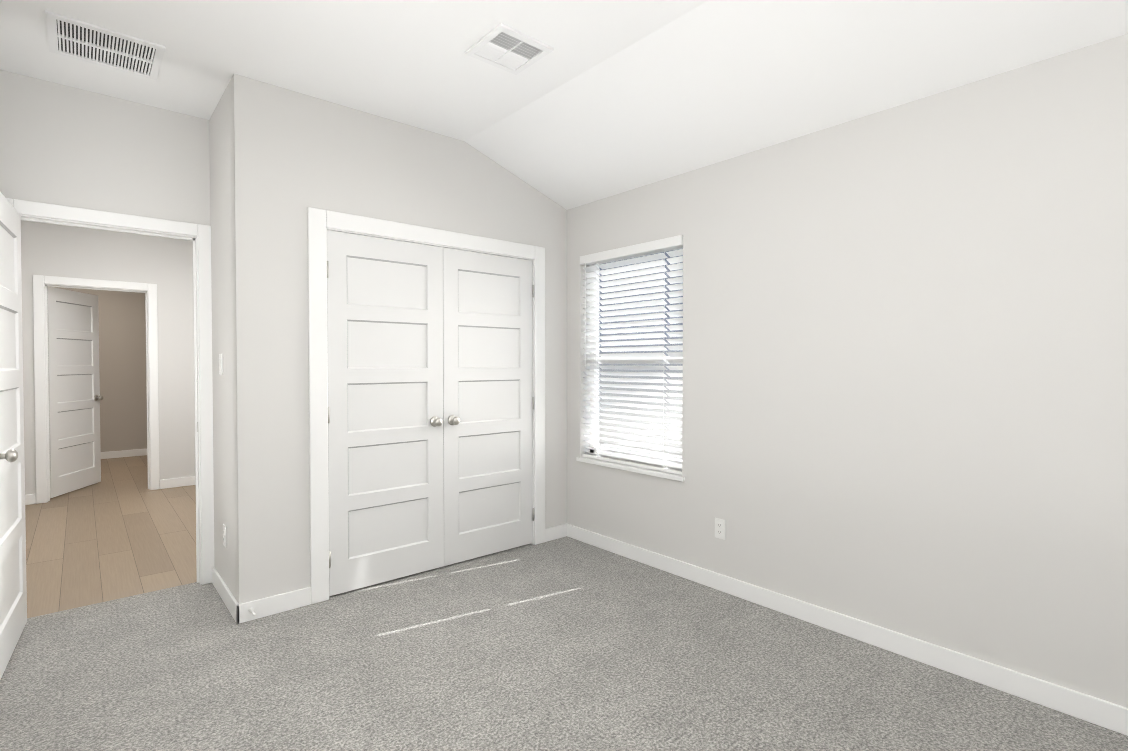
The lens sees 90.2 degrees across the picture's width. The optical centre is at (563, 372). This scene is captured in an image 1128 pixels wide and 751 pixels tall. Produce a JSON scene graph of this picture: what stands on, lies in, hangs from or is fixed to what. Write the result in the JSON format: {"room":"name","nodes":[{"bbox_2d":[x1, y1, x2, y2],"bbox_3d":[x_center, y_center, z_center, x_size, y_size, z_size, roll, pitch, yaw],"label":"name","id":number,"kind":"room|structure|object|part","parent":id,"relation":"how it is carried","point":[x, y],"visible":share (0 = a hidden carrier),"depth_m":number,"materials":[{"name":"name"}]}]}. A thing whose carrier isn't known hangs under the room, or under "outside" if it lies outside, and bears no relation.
{"room":"empty bedroom","nodes":[
{"label":"empty bedroom","id":0,"kind":"room"},
{"bbox_2d":[54,287,146,451],"bbox_3d":[-6.585,-0.296,7.461,3.400,2.950,0.120,-1,1,-41],"label":"wall","id":1,"kind":"structure","parent":0,"point":[122,366],"depth_m":7.79,"materials":[{"name":"beige paint"}]},
{"bbox_2d":[101,449,146,458],"bbox_3d":[-6.541,1.132,7.435,3.400,0.095,0.014,-1,1,-41],"label":"baseboard","id":2,"kind":"structure","parent":1,"relation":"attached to","point":[136,452],"depth_m":7.80,"materials":[{"name":"white paint"}]},
{"bbox_2d":[0,70,209,225],"bbox_3d":[-1.729,-0.232,3.729,3.630,2.950,0.120,-1,1,-41],"label":"wall","id":3,"kind":"structure","parent":0,"point":[64,145],"depth_m":3.00,"materials":[{"name":"white paint"}]},
{"bbox_2d":[0,192,26,679],"bbox_3d":[-2.454,0.239,2.510,0.102,2.025,0.753,-1,1,-37],"label":"door leaf","id":4,"kind":"structure","parent":3,"relation":"in","point":[13,601],"depth_m":2.57,"materials":[{"name":"white paint"}]},
{"bbox_3d":[-2.256,0.337,2.276,0.068,0.066,0.066,-1,1,-37],"label":"bedroom door knob","id":5,"kind":"part","parent":4,"relation":"part of","materials":[{"name":"silver metal"}]},
{"bbox_2d":[6,198,213,584],"bbox_3d":[-2.472,0.195,3.096,0.911,2.116,0.154,-1,1,-41],"label":"door frame","id":6,"kind":"structure","parent":3,"relation":"attached to","point":[54,211],"depth_m":3.30,"materials":[{"name":"white paint"}]},
{"bbox_2d":[21,220,194,494],"bbox_3d":[-4.791,-0.261,5.377,3.400,2.950,0.120,-1,1,-41],"label":"wall","id":7,"kind":"structure","parent":0,"point":[165,264],"depth_m":5.76,"materials":[{"name":"white paint"}]},
{"bbox_2d":[47,287,102,497],"bbox_3d":[-4.970,0.184,5.750,0.103,2.025,0.764,0,1,-11],"label":"door leaf","id":8,"kind":"structure","parent":7,"relation":"in","point":[74,388],"depth_m":5.71,"materials":[{"name":"white paint"}]},
{"bbox_3d":[-5.010,0.273,6.062,0.067,0.066,0.066,0,1,-11],"label":"hall door knob","id":9,"kind":"part","parent":8,"relation":"part of","materials":[{"name":"silver metal"}]},
{"bbox_2d":[33,275,159,503],"bbox_3d":[-4.585,0.151,5.551,0.932,2.121,0.137,-1,1,-41],"label":"door frame","id":10,"kind":"structure","parent":7,"relation":"attached to","point":[39,281],"depth_m":5.32,"materials":[{"name":"white paint"}]},
{"bbox_2d":[160,476,195,488],"bbox_3d":[-3.999,1.157,5.995,0.505,0.095,0.014,-1,1,-41],"label":"baseboard","id":11,"kind":"structure","parent":7,"relation":"attached to","point":[183,481],"depth_m":5.92,"materials":[{"name":"white paint"}]},
{"bbox_2d":[25,455,196,617],"bbox_3d":[-4.235,1.270,5.646,4.960,0.120,6.137,-1,1,-41],"label":"floor","id":12,"kind":"structure","parent":0,"point":[120,530],"depth_m":4.12,"materials":[{"name":"brown wood"}]},
{"bbox_2d":[209,84,233,595],"bbox_3d":[-1.857,-0.223,3.155,0.120,2.950,0.583,-1,1,-41],"label":"wall","id":13,"kind":"structure","parent":0,"point":[219,137],"depth_m":3.09,"materials":[{"name":"white paint"}]},
{"bbox_2d":[219,354,222,374],"bbox_3d":[-1.899,-0.047,3.107,0.010,0.115,0.070,-1,1,-41],"label":"light switch","id":14,"kind":"object","parent":13,"relation":"attached to","point":[220,364],"visible":1,"depth_m":3.08,"materials":[{"name":"white plastic"}]},
{"bbox_2d":[223,524,225,547],"bbox_3d":[-1.863,0.894,3.083,0.009,0.115,0.070,-1,1,-41],"label":"outlet","id":15,"kind":"object","parent":13,"relation":"attached to","point":[224,535],"visible":1,"depth_m":3.07,"materials":[{"name":"white plastic"}]},
{"bbox_2d":[212,567,244,623],"bbox_3d":[-1.864,1.206,3.085,0.014,0.095,0.717,-1,1,-41],"label":"baseboard","id":16,"kind":"structure","parent":13,"relation":"attached to","point":[237,610],"depth_m":2.96,"materials":[{"name":"white paint"}]},
{"bbox_2d":[229,74,566,603],"bbox_3d":[-0.845,-0.230,3.563,2.186,2.950,0.120,-1,1,-41],"label":"wall","id":17,"kind":"structure","parent":0,"point":[294,155],"depth_m":2.99,"materials":[{"name":"white paint"}]},
{"bbox_2d":[245,587,310,621],"bbox_3d":[-1.495,1.209,2.939,0.323,0.095,0.014,-1,1,-41],"label":"baseboard","id":18,"kind":"structure","parent":17,"relation":"attached to","point":[283,602],"depth_m":2.93,"materials":[{"name":"white paint"}]},
{"bbox_2d":[248,608,255,616],"bbox_3d":[-1.561,1.203,2.821,0.024,0.024,0.078,-1,1,-41],"label":"door stop","id":19,"kind":"object","parent":18,"relation":"attached to","point":[250,610],"visible":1,"depth_m":2.83,"materials":[{"name":"white plastic"}]},
{"bbox_2d":[327,230,443,595],"bbox_3d":[-1.023,0.225,3.322,0.708,2.025,0.102,-1,1,-41],"label":"closet doors","id":20,"kind":"structure","parent":17,"relation":"in","point":[385,401],"depth_m":3.32,"materials":[{"name":"white paint"}]},
{"bbox_3d":[-0.789,0.306,3.502,0.066,0.066,0.067,-1,1,-41],"label":"closet doors knob","id":21,"kind":"part","parent":20,"relation":"part of","materials":[{"name":"silver metal"}]},
{"bbox_2d":[307,207,544,603],"bbox_3d":[-0.800,0.217,3.608,1.455,2.056,0.120,-1,1,-41],"label":"door frame","id":22,"kind":"structure","parent":17,"relation":"attached to","point":[532,260],"depth_m":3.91,"materials":[{"name":"white paint"}]},
{"bbox_2d":[327,261,533,567],"bbox_3d":[-0.758,0.226,3.560,1.432,1.690,0.011,-1,1,-41],"label":"closet door hinges","id":23,"kind":"object","parent":17,"relation":"attached to","point":[329,407],"visible":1,"depth_m":3.11,"materials":[{"name":"grey metal"}]},
{"bbox_2d":[443,247,532,565],"bbox_3d":[-0.484,0.217,3.786,0.708,2.025,0.102,-1,1,-41],"label":"closet doors","id":24,"kind":"structure","parent":17,"relation":"in","point":[487,399],"depth_m":3.78,"materials":[{"name":"white paint"}]},
{"bbox_3d":[-0.695,0.305,3.583,0.066,0.066,0.067,-1,1,-41],"label":"closet doors knob","id":25,"kind":"part","parent":24,"relation":"part of","materials":[{"name":"silver metal"}]},
{"bbox_2d":[0,536,1127,750],"bbox_3d":[0.047,1.335,1.845,3.430,0.120,5.213,-1,1,-41],"label":"floor carpet","id":26,"kind":"object","parent":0,"point":[566,643],"depth_m":2.34,"materials":[{"name":"grey carpet"}]},
{"bbox_2d":[0,0,1127,209],"bbox_3d":[-2.497,-1.381,3.658,5.060,0.510,11.350,-1,1,-41],"label":"ceiling","id":27,"kind":"structure","parent":0,"point":[605,99],"depth_m":2.54,"materials":[{"name":"white paint"}]},
{"bbox_2d":[45,10,165,79],"bbox_3d":[-2.079,-1.472,2.558,0.400,0.010,0.380,-1,1,-41],"label":"ceiling vent","id":28,"kind":"object","parent":27,"relation":"in","point":[84,41],"visible":0.96,"depth_m":2.54,"materials":[{"name":"silver metal"}]},
{"bbox_2d":[465,23,553,74],"bbox_3d":[-0.252,-1.472,2.574,0.290,0.010,0.290,-1,1,-41],"label":"ceiling vent","id":29,"kind":"object","parent":27,"relation":"in","point":[506,48],"visible":0.96,"depth_m":2.56,"materials":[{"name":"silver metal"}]},
{"bbox_2d":[567,34,1127,707],"bbox_3d":[1.241,-0.219,2.938,0.160,2.950,5.193,-1,1,-41],"label":"wall","id":30,"kind":"structure","parent":0,"point":[905,368],"depth_m":2.46,"materials":[{"name":"white paint"}]},
{"bbox_2d":[576,248,684,481],"bbox_3d":[0.470,-0.095,3.812,0.172,1.497,0.963,-1,1,-41],"label":"window","id":31,"kind":"structure","parent":30,"relation":"in","point":[649,358],"depth_m":3.77,"materials":[{"name":"white plastic"}]},
{"bbox_2d":[580,235,682,265],"bbox_3d":[0.443,-0.811,3.777,0.082,0.060,0.915,-1,1,-41],"label":"blind headrail","id":32,"kind":"object","parent":31,"relation":"attached to","point":[661,245],"visible":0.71,"depth_m":3.71,"materials":[{"name":"white"}]},
{"bbox_2d":[585,263,585,367],"bbox_3d":[0.154,-0.411,4.051,0.008,0.750,0.008,-1,1,-41],"label":"blind wand","id":33,"kind":"object","parent":32,"relation":"hanging from","point":[585,315],"visible":1,"depth_m":4.05,"materials":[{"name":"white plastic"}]},
{"bbox_2d":[596,262,596,364],"bbox_3d":[0.231,-0.090,4.010,0.002,1.395,0.002,-1,1,-41],"label":"blind cord","id":34,"kind":"object","parent":32,"relation":"hanging from","point":[596,354],"depth_m":4.00,"materials":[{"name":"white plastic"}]},
{"bbox_2d":[663,249,664,469],"bbox_3d":[0.630,-0.082,3.546,0.002,1.395,0.002,-1,1,-41],"label":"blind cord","id":35,"kind":"object","parent":32,"relation":"hanging from","point":[664,249],"depth_m":3.55,"materials":[{"name":"white fabric"}]},
{"bbox_3d":[0.451,0.613,3.808,0.050,0.020,0.911,-1,1,-41],"label":"window blind bottom rail","id":36,"kind":"part","parent":31,"relation":"part of","materials":[{"name":"white plastic"}]},
{"bbox_2d":[715,518,725,539],"bbox_3d":[0.896,0.896,3.229,0.008,0.115,0.070,-1,1,-41],"label":"outlet","id":37,"kind":"object","parent":30,"relation":"attached to","point":[723,528],"depth_m":3.22,"materials":[{"name":"white plastic"}]},
{"bbox_3d":[0.894,0.896,3.227,0.002,0.068,0.034,-1,1,-41],"label":"electrical outlet receptacle on the window wall","id":38,"kind":"part","parent":37,"relation":"part of","materials":[{"name":"white plastic"}]},
{"bbox_2d":[561,523,1127,735],"bbox_3d":[1.403,1.214,2.639,0.017,0.095,4.250,-1,1,-41],"label":"baseboard","id":39,"kind":"structure","parent":30,"relation":"attached to","point":[1073,703],"depth_m":2.53,"materials":[{"name":"white paint"}]}
]}

